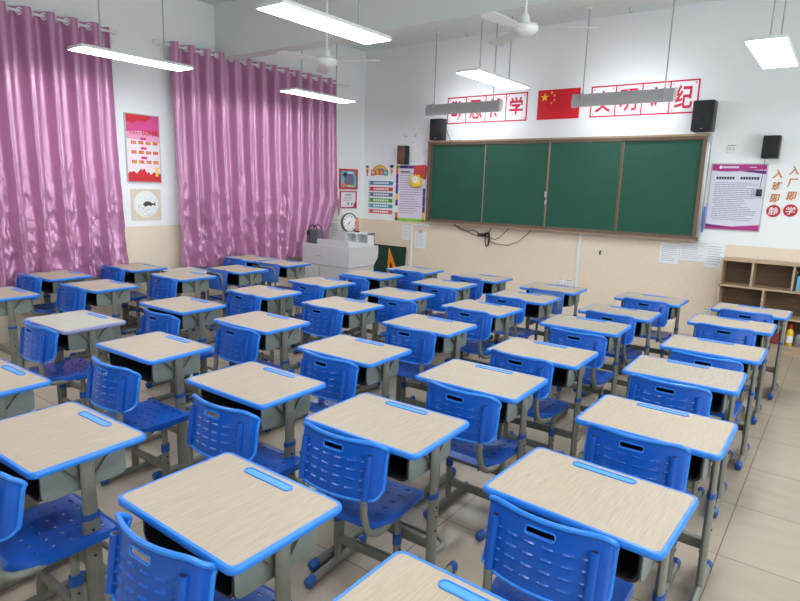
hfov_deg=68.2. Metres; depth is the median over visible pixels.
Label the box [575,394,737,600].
student desk
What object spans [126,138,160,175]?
print
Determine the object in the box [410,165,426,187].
ornament
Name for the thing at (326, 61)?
ceiling fan
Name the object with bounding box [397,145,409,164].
loudspeaker
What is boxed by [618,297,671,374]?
chair
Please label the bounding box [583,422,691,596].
chair
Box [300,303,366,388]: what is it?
chair
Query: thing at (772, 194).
chinese character
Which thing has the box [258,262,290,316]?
chair
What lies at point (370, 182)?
strip
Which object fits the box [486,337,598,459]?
student desk
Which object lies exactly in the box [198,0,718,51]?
ceiling
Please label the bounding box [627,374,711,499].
chair
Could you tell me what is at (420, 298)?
student desk
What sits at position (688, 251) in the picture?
paper
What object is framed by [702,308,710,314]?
wall socket
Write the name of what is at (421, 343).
chair
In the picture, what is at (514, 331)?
chair
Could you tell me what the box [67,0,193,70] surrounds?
pendant lamp
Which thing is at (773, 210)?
round sticker
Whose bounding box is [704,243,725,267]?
paper
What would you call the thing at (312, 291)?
chair
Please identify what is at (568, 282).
wall socket
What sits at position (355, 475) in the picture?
chair
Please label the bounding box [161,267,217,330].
student desk
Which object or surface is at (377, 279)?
student desk
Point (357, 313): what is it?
student desk
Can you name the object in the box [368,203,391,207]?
strip
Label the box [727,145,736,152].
wall socket
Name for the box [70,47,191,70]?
diffuser
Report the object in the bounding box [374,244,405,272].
chalkboard
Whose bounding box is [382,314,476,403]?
student desk
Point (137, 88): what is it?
wall
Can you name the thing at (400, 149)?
grille
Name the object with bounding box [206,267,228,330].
chair
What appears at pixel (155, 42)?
curtain rod
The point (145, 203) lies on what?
picture
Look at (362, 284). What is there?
chair
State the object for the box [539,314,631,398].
student desk
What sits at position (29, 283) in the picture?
chair
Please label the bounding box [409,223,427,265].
cable conduit
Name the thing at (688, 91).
wall sign
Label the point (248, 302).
chair
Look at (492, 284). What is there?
student desk
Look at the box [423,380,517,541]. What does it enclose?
chair
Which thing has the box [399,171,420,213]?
print
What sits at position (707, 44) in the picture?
wall
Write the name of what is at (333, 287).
student desk
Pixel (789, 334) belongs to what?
detergent bottle
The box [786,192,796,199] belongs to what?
chinese character
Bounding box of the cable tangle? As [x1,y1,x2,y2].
[454,225,530,246]
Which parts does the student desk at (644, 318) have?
edge trim, drawer, leg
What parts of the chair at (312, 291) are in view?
seat, backrest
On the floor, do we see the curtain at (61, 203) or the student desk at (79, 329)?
the student desk at (79, 329)
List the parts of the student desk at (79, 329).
leg, edge trim, drawer, leg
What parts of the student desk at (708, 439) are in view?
edge trim, drawer, leg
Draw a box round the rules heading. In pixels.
[366,165,393,175]
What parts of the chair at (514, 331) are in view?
backrest, seat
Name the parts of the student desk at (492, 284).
edge trim, drawer, leg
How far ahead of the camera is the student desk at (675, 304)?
5.93 m
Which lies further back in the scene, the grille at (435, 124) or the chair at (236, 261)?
the grille at (435, 124)
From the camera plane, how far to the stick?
7.40 m
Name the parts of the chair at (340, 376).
backrest, seat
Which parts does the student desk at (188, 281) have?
edge trim, drawer, leg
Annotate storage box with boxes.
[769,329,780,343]
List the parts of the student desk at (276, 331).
edge trim, drawer, leg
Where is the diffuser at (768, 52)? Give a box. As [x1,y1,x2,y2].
[746,38,796,68]
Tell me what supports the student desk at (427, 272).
on the floor
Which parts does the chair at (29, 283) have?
backrest, seat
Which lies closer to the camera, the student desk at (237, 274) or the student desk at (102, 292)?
the student desk at (102, 292)
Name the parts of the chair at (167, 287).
backrest, leg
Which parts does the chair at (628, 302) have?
backrest, seat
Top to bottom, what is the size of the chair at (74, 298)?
0.792 m
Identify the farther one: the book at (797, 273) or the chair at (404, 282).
the chair at (404, 282)
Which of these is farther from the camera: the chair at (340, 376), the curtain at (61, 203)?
the curtain at (61, 203)
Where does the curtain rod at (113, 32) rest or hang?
attached to the wall at (137, 88)
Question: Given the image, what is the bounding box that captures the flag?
[537,87,580,119]
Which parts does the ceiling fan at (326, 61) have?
blade, blade, motor, down rod, blade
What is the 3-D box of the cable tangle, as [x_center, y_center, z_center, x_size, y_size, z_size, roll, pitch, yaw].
[1.411,-0.996,9.264,1.367,0.328,0.050,10,13,36]
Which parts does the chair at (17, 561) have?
backrest, leg, seat, leg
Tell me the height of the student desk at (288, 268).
0.762 m
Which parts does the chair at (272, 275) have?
backrest, seat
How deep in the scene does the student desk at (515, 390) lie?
3.22 m
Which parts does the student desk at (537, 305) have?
edge trim, drawer, leg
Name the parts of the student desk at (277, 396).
edge trim, drawer, leg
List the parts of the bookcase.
panel, shelf, shelf, shelf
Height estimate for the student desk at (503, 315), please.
0.762 m
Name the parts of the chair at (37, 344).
backrest, leg, seat, leg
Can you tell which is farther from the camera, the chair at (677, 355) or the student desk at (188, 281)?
the student desk at (188, 281)
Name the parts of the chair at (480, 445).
leg, backrest, seat, leg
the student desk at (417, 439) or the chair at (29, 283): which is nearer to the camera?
the student desk at (417, 439)
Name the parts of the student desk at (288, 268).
edge trim, drawer, leg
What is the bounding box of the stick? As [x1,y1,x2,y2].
[701,206,705,231]
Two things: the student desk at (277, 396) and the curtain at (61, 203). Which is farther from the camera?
the curtain at (61, 203)
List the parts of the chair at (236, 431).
backrest, seat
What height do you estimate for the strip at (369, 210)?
0.068 m
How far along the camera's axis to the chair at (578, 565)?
1.82 m
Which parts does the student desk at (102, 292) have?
edge trim, drawer, leg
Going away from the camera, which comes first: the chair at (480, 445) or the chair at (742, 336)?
the chair at (480, 445)
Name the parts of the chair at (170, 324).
backrest, leg, leg, seat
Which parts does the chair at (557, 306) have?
leg, seat, backrest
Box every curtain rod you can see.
[6,6,115,34]
[152,39,348,86]
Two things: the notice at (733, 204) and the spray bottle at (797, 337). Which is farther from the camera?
the notice at (733, 204)
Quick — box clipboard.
[414,230,425,248]
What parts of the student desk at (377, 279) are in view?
edge trim, drawer, leg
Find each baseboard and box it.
[0,286,291,343]
[469,293,693,334]
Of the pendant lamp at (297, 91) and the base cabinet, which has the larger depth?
the base cabinet
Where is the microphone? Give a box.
[756,159,765,196]
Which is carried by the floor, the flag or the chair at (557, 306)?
the chair at (557, 306)
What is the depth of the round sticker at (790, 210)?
6.89 m
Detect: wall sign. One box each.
[447,92,527,123]
[589,78,700,117]
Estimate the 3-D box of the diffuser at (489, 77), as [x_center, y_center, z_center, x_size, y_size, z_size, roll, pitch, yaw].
[1.030,-2.392,6.435,0.260,0.004,1.144,10,13,36]
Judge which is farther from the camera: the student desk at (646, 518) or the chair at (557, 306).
the chair at (557, 306)
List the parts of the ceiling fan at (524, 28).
blade, blade, motor, down rod, blade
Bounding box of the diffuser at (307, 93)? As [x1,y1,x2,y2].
[281,90,352,102]
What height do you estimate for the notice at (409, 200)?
0.940 m
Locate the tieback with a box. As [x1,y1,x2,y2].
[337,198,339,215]
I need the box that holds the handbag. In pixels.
[307,224,323,243]
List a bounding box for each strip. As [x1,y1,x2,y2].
[368,187,392,190]
[368,192,392,196]
[368,198,392,202]
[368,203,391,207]
[368,209,391,213]
[369,181,392,184]
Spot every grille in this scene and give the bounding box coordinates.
[397,146,404,163]
[430,119,441,139]
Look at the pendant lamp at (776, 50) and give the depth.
4.75 m
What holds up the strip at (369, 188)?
attached to the wall at (707, 44)
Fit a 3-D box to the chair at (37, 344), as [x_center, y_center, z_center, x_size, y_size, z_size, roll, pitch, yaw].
[-2.406,0.520,4.264,0.430,0.792,0.506,10,13,36]
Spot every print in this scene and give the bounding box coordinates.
[125,116,158,142]
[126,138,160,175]
[343,194,354,206]
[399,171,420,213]
[719,166,756,168]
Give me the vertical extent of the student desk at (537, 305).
0.762 m
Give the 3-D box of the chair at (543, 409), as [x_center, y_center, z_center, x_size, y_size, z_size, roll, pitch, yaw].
[0.834,0.694,3.860,0.430,0.792,0.506,10,14,38]
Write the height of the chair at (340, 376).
0.792 m
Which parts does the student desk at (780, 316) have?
edge trim, leg, drawer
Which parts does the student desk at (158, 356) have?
edge trim, drawer, leg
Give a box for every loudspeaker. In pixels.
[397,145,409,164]
[429,118,446,140]
[690,99,717,131]
[761,135,781,158]
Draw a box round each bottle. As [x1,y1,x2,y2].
[354,217,359,231]
[785,324,793,345]
[794,329,799,346]
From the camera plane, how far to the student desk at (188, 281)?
6.45 m
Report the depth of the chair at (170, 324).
4.55 m
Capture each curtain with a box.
[0,0,128,286]
[170,41,337,267]
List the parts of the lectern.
sloped lid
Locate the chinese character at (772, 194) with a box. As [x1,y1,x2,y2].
[769,194,779,202]
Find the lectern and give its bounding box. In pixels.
[302,238,377,301]
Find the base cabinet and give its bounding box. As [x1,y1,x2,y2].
[336,230,373,270]
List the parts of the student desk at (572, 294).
leg, edge trim, drawer, leg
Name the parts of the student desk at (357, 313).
edge trim, drawer, leg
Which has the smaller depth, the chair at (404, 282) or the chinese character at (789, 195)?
the chinese character at (789, 195)
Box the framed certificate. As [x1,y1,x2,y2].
[339,191,356,207]
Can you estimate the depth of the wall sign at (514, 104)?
8.93 m
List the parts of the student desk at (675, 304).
edge trim, drawer, leg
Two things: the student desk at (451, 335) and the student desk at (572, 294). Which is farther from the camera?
the student desk at (572, 294)
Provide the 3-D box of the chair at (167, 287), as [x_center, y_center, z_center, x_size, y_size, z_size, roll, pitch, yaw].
[-2.420,0.104,6.433,0.430,0.792,0.506,10,14,37]
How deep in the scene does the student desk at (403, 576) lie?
1.54 m
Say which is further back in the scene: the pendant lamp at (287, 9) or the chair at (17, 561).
the pendant lamp at (287, 9)
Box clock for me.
[341,213,355,231]
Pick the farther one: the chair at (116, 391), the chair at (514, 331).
the chair at (514, 331)
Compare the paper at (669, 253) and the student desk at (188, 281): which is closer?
the student desk at (188, 281)
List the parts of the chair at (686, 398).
backrest, leg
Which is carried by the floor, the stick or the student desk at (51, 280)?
the student desk at (51, 280)
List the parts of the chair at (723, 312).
backrest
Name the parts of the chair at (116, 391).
backrest, leg, seat, leg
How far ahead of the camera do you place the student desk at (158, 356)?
3.65 m
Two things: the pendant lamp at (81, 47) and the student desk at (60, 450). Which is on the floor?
the student desk at (60, 450)
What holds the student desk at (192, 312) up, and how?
on the floor
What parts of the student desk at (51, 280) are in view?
leg, edge trim, leg, drawer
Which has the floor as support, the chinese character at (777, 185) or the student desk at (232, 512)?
the student desk at (232, 512)
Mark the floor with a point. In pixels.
(754, 551)
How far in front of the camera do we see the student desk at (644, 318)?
5.19 m
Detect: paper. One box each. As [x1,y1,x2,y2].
[330,221,339,238]
[402,225,409,239]
[659,243,679,263]
[679,242,705,261]
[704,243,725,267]
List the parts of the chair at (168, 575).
backrest, seat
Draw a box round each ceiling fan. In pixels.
[275,0,379,72]
[480,0,596,45]
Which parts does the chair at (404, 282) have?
backrest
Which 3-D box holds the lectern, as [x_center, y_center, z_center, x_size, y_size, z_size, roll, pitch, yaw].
[-0.919,-0.457,9.054,0.959,1.000,0.664,10,13,36]
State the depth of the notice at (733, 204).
7.20 m
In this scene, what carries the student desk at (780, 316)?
on the floor
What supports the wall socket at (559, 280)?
attached to the wall at (707, 44)
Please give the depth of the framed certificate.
10.43 m
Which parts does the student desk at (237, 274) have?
edge trim, drawer, leg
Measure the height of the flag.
0.408 m
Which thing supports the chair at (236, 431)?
on the floor
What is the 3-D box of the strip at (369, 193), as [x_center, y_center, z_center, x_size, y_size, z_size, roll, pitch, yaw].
[-0.349,-1.885,10.510,0.552,0.068,0.008,10,13,36]
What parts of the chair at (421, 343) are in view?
leg, backrest, seat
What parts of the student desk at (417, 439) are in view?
leg, edge trim, drawer, leg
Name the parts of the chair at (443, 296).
seat, backrest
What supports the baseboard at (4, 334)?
attached to the wall at (137, 88)
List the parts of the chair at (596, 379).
leg, backrest, seat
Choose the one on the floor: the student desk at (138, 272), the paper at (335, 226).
the student desk at (138, 272)
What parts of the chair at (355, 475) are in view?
leg, backrest, seat, leg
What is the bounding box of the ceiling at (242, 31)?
[214,0,609,59]
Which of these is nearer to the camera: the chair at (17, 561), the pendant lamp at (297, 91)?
the chair at (17, 561)
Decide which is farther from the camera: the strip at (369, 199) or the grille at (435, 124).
the strip at (369, 199)
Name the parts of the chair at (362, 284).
backrest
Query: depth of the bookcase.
7.08 m
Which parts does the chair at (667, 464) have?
backrest, leg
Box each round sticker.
[766,205,780,216]
[783,204,797,216]
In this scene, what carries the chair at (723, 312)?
on the floor
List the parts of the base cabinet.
closed panel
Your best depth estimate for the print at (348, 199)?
10.45 m
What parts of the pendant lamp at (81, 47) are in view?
rod, rod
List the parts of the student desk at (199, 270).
leg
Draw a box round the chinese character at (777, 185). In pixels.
[771,182,781,189]
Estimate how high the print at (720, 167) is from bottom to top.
0.035 m
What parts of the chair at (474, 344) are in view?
backrest, seat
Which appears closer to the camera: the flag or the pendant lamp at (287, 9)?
the pendant lamp at (287, 9)
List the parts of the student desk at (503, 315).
leg, edge trim, drawer, leg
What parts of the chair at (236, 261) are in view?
backrest, seat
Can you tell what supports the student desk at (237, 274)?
on the floor
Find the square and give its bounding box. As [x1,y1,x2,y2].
[387,248,395,272]
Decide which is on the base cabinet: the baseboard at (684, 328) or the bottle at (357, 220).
the bottle at (357, 220)
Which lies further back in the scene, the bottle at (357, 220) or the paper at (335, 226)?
the paper at (335, 226)
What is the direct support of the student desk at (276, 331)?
on the floor
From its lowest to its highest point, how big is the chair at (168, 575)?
0.792 m
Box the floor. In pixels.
[0,306,799,600]
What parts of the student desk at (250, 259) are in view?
edge trim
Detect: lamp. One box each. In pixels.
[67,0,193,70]
[255,0,391,43]
[280,45,355,102]
[425,23,502,115]
[455,16,529,89]
[571,0,677,107]
[744,0,798,68]
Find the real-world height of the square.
0.728 m
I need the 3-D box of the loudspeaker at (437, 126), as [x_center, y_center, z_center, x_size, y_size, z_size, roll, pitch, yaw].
[0.620,-2.751,9.519,0.240,0.330,0.168,10,13,36]
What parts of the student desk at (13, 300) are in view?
leg, drawer, edge trim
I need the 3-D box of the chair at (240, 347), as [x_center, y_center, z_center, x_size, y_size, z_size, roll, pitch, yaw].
[-1.070,0.538,4.378,0.430,0.792,0.506,10,14,37]
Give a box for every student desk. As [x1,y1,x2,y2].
[0,286,39,365]
[0,359,50,419]
[0,402,145,600]
[25,270,92,314]
[25,310,125,412]
[64,279,138,364]
[96,331,212,479]
[112,263,167,334]
[118,452,341,600]
[139,296,226,401]
[150,270,215,343]
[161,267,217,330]
[186,361,325,487]
[210,265,268,326]
[213,311,309,431]
[226,285,301,368]
[229,255,275,284]
[255,259,310,319]
[288,276,355,347]
[297,334,411,455]
[301,296,383,394]
[304,393,468,573]
[332,551,507,600]
[342,270,403,339]
[360,287,434,363]
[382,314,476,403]
[386,266,443,314]
[411,278,477,354]
[416,359,547,501]
[440,299,523,365]
[457,273,512,343]
[483,447,698,600]
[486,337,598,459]
[489,290,560,362]
[520,282,586,335]
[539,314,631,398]
[573,303,661,391]
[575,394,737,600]
[611,292,688,364]
[622,355,747,518]
[659,334,767,470]
[687,314,777,424]
[711,302,792,399]
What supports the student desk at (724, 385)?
on the floor
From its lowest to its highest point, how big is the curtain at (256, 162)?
2.847 m
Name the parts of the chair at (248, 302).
backrest, leg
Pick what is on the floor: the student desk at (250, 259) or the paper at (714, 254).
the student desk at (250, 259)
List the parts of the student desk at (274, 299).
edge trim, drawer, leg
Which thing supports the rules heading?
attached to the wall at (707, 44)
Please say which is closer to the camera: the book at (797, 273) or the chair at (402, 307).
the chair at (402, 307)
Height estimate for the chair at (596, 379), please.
0.792 m
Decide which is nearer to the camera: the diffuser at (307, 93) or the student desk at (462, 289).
the student desk at (462, 289)
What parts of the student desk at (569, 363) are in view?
leg, edge trim, drawer, leg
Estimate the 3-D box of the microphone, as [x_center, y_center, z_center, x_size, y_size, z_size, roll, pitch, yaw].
[4.261,-1.451,6.970,0.058,0.440,0.040,10,13,36]
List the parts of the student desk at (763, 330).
edge trim, leg, drawer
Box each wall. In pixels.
[0,0,365,329]
[363,0,799,322]
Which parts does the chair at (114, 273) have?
backrest, leg, leg, seat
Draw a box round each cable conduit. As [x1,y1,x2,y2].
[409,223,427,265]
[573,233,581,306]
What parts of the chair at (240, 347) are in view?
backrest, seat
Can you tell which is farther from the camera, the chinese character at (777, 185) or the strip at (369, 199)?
the strip at (369, 199)
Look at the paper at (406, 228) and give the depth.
10.28 m
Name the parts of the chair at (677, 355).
backrest, seat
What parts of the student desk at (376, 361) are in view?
edge trim, drawer, leg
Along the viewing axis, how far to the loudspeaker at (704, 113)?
7.10 m
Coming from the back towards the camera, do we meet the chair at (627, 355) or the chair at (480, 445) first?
the chair at (627, 355)
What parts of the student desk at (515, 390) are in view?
edge trim, drawer, leg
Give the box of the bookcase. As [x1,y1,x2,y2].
[714,257,799,356]
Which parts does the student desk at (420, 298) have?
leg, edge trim, leg, drawer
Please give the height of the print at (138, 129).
0.318 m
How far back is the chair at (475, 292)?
6.75 m
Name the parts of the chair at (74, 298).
backrest, leg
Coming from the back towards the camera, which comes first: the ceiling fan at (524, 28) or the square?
the square
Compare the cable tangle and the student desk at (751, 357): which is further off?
the cable tangle
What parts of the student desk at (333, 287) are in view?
leg, edge trim, drawer, leg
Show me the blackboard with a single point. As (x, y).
(638, 186)
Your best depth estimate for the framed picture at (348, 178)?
10.36 m
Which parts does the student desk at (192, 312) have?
edge trim, drawer, leg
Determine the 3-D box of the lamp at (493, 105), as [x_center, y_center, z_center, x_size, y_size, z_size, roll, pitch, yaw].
[0.939,-3.345,8.615,1.270,1.214,0.112,10,13,36]
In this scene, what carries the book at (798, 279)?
on the bookcase
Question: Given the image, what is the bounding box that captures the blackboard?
[425,134,712,241]
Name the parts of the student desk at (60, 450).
leg, edge trim, drawer, leg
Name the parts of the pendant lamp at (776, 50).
rod, rod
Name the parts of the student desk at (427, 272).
edge trim, leg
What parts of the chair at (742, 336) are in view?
backrest, leg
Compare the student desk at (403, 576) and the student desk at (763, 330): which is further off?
the student desk at (763, 330)
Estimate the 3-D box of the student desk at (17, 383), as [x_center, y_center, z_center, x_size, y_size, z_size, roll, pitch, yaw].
[-2.162,0.770,3.078,0.614,0.762,0.454,9,13,34]
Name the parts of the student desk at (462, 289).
edge trim, drawer, leg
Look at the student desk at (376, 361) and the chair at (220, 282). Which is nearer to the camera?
the student desk at (376, 361)
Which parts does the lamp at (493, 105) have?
rod, lamp shade, rod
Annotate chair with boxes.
[0,471,116,600]
[16,273,63,315]
[18,319,106,408]
[55,283,123,362]
[85,356,188,485]
[100,264,153,334]
[104,512,274,600]
[140,308,213,409]
[148,274,191,339]
[186,394,299,475]
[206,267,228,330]
[213,321,294,432]
[223,257,265,287]
[225,290,289,364]
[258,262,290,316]
[289,281,324,353]
[298,421,423,588]
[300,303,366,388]
[300,350,358,412]
[338,275,377,341]
[374,296,417,381]
[385,323,437,407]
[394,269,427,315]
[421,284,469,361]
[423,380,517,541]
[447,306,495,359]
[451,275,492,341]
[481,495,633,600]
[485,294,536,343]
[489,349,568,453]
[528,288,564,340]
[545,327,613,424]
[581,310,641,397]
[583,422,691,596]
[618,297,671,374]
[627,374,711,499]
[670,350,743,463]
[694,322,756,422]
[719,308,773,399]
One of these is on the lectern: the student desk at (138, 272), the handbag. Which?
the handbag
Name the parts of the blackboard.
board panel, board panel, board panel, board panel, rail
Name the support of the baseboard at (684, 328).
attached to the wall at (707, 44)
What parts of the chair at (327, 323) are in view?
backrest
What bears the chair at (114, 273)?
on the floor
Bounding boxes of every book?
[793,272,798,290]
[796,275,799,291]
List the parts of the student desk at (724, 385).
edge trim, drawer, leg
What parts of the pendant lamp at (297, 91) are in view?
rod, rod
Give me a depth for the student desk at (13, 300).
5.13 m
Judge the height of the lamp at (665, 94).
1.214 m
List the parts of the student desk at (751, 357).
edge trim, leg, drawer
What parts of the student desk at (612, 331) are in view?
edge trim, drawer, leg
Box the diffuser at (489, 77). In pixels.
[458,71,527,89]
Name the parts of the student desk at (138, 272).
leg, edge trim, drawer, leg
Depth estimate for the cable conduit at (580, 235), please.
8.48 m
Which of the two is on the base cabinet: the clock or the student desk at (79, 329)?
the clock
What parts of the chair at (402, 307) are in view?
seat, backrest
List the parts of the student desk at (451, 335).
leg, edge trim, drawer, leg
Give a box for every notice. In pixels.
[395,165,425,221]
[704,163,768,231]
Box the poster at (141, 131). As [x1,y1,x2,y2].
[123,112,161,182]
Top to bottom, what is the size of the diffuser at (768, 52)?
0.004 m
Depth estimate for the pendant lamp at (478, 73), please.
6.30 m
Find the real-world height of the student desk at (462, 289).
0.762 m
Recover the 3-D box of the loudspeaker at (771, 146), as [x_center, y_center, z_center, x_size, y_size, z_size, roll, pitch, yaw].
[4.303,-1.774,6.842,0.172,0.254,0.196,10,13,36]
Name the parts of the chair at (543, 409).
leg, backrest, seat, leg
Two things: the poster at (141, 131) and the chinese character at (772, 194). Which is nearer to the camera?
the chinese character at (772, 194)
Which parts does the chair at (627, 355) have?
backrest, seat, leg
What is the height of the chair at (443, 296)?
0.792 m
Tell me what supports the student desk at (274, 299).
on the floor
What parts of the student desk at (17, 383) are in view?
leg, drawer, edge trim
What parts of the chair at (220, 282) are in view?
backrest, seat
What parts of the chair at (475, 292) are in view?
backrest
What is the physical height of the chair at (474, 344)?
0.792 m
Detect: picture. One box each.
[130,189,161,219]
[339,168,357,188]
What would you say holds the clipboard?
attached to the wall at (707, 44)
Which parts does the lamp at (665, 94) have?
rod, lamp shade, rod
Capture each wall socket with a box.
[556,278,563,284]
[565,279,572,285]
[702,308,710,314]
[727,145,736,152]
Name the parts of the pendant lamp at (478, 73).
rod, rod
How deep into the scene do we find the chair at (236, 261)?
7.87 m

